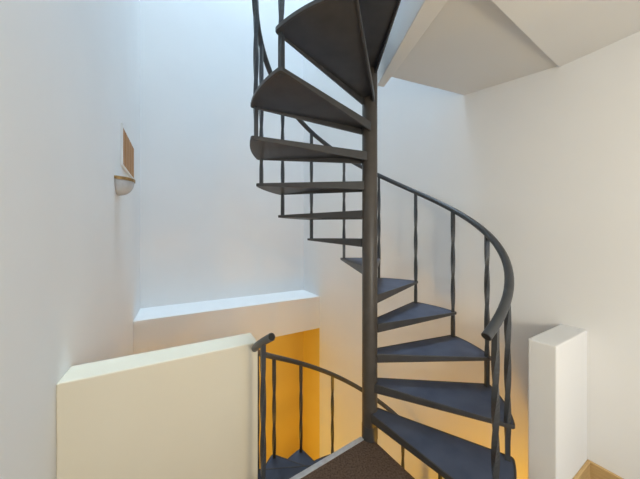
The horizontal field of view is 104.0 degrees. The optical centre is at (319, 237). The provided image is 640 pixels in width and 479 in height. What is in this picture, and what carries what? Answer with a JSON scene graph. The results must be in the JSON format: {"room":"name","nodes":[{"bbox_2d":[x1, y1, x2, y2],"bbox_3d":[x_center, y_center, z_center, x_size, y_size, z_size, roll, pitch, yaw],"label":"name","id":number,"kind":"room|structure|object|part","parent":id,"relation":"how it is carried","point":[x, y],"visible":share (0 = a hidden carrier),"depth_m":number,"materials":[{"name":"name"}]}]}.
{"room":"stairwell","nodes":[
{"label":"stairwell","id":0,"kind":"room"},
{"bbox_2d":[0,0,139,478],"bbox_3d":[-0.910,-3.220,0.461,0.200,14.750,7.300,0,0,-30],"label":"wall","id":1,"kind":"structure","parent":0,"point":[70,69],"depth_m":1.10,"materials":[{"name":"paint"}]},
{"bbox_2d":[114,175,134,195],"bbox_3d":[-1.726,-0.444,2.228,0.128,0.150,0.256,0,0,-30],"label":"wall sconce","id":2,"kind":"object","parent":1,"relation":"attached to","point":[123,185],"visible":1,"depth_m":2.15,"materials":[{"name":"white glass"}]},
{"bbox_2d":[120,123,133,178],"bbox_3d":[-2.014,-0.866,2.625,0.018,0.398,0.706,0,0,-30],"label":"panel","id":3,"kind":"object","parent":1,"relation":"attached to","point":[126,148],"visible":0.94,"depth_m":2.50,"materials":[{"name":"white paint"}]},
{"bbox_2d":[56,333,257,478],"bbox_3d":[-0.809,1.173,1.385,0.889,1.065,0.177,0,0,-30],"label":"wall","id":4,"kind":"structure","parent":0,"point":[190,411],"depth_m":1.29,"materials":[{"name":"beige paint"}]},
{"bbox_2d":[140,0,303,468],"bbox_3d":[-1.470,-3.220,4.226,2.547,14.750,0.200,0,0,-30],"label":"wall","id":5,"kind":"structure","parent":0,"point":[208,232],"depth_m":4.00,"materials":[{"name":"paint"}]},
{"bbox_2d":[133,290,318,354],"bbox_3d":[-1.267,1.266,3.869,2.547,0.537,0.620,0,0,-30],"label":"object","id":6,"kind":"structure","parent":5,"relation":"attached to","point":[281,313],"depth_m":3.55,"materials":[{"name":"paint"}]},
{"bbox_2d":[301,440,414,478],"bbox_3d":[0.928,1.515,0.005,2.547,0.220,4.293,0,0,-30],"label":"floor","id":7,"kind":"structure","parent":0,"point":[364,460],"depth_m":1.53,"materials":[{"name":"brown carpet"}]},
{"bbox_2d":[290,437,363,478],"bbox_3d":[-0.014,1.427,1.539,0.745,0.056,0.032,0,0,-34],"label":"trim","id":8,"kind":"structure","parent":7,"relation":"attached to","point":[323,461],"depth_m":1.57,"materials":[{"name":"metal"}]},
{"bbox_2d":[303,0,639,478],"bbox_3d":[1.476,-3.220,1.816,0.206,14.750,7.300,0,0,-30],"label":"wall","id":9,"kind":"structure","parent":0,"point":[547,161],"depth_m":1.86,"materials":[{"name":"paint"}]},
{"bbox_2d":[587,459,623,478],"bbox_3d":[2.323,1.350,0.111,0.016,0.110,3.098,0,0,-30],"label":"baseboard","id":10,"kind":"structure","parent":9,"relation":"attached to","point":[596,471],"depth_m":1.41,"materials":[{"name":"brown wood"}]},
{"bbox_2d":[392,0,639,94],"bbox_3d":[0.989,-1.228,-0.103,2.547,0.315,4.044,0,0,-30],"label":"ceiling","id":11,"kind":"structure","parent":0,"point":[469,46],"depth_m":1.39,"materials":[{"name":"paint"}]},
{"bbox_2d":[377,0,446,86],"bbox_3d":[0.521,-1.223,1.455,0.112,0.324,1.004,0,0,-3],"label":"trim","id":12,"kind":"structure","parent":11,"relation":"attached to","point":[413,17],"depth_m":1.41,"materials":[{"name":"paint"}]},
{"bbox_2d":[528,325,589,478],"bbox_3d":[1.344,0.974,1.395,0.450,0.862,0.134,0,0,-30],"label":"wall","id":13,"kind":"structure","parent":0,"point":[557,356],"depth_m":1.31,"materials":[{"name":"paint"}]},
{"bbox_3d":[0.284,4.205,1.139,6.168,0.100,7.803,0,0,0],"label":"floor","id":14,"kind":"structure","parent":0,"visible":0},
{"bbox_2d":[250,0,516,478],"bbox_3d":[0.351,0.912,1.762,1.630,6.485,1.629,0,0,0],"label":"spiral staircase","id":15,"kind":"structure","parent":14,"relation":"on","point":[346,40],"depth_m":1.62,"materials":[{"name":"black metal"}]},
{"bbox_3d":[-0.059,1.611,1.648,0.758,0.010,0.382,0,0,-19],"label":"panel","id":16,"kind":"part","parent":15,"relation":"part of","materials":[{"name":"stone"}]},
{"bbox_3d":[-0.068,1.811,1.838,0.758,0.010,0.382,0,0,7],"label":"panel","id":17,"kind":"part","parent":15,"relation":"part of","materials":[{"name":"stone"}]},
{"bbox_3d":[0.006,2.010,2.013,0.758,0.010,0.382,0,0,33],"label":"panel","id":18,"kind":"part","parent":15,"relation":"part of","materials":[{"name":"stone"}]},
{"bbox_3d":[0.260,1.351,2.005,1.611,1.743,1.092,0,0,-21],"label":"handrail","id":19,"kind":"part","parent":15,"relation":"part of","materials":[{"name":"grey metal"}]},
{"bbox_3d":[0.394,0.215,2.186,0.382,0.010,0.758,0,0,3],"label":"panel","id":20,"kind":"part","parent":15,"relation":"part of","materials":[{"name":"stone"}]},
{"bbox_3d":[0.351,-0.906,1.762,1.611,2.694,1.611,0,0,0],"label":"handrail","id":21,"kind":"part","parent":15,"relation":"part of","materials":[{"name":"grey metal"}]},
{"bbox_3d":[0.574,0.415,2.125,0.382,0.010,0.758,0,0,28],"label":"panel","id":22,"kind":"part","parent":15,"relation":"part of","materials":[{"name":"stone"}]},
{"bbox_3d":[0.709,0.614,1.992,0.758,0.010,0.382,0,0,-36],"label":"panel","id":23,"kind":"part","parent":15,"relation":"part of","materials":[{"name":"stone"}]},
{"bbox_3d":[0.773,0.814,1.813,0.758,0.010,0.382,0,0,-10],"label":"panel","id":24,"kind":"part","parent":15,"relation":"part of","materials":[{"name":"stone"}]},
{"bbox_3d":[0.653,1.212,1.462,0.758,0.010,0.382,0,0,42],"label":"panel","id":25,"kind":"part","parent":15,"relation":"part of","materials":[{"name":"stone"}]},
{"bbox_3d":[0.753,1.013,1.624,0.758,0.010,0.382,0,0,16],"label":"panel","id":26,"kind":"part","parent":15,"relation":"part of","materials":[{"name":"stone"}]}
]}

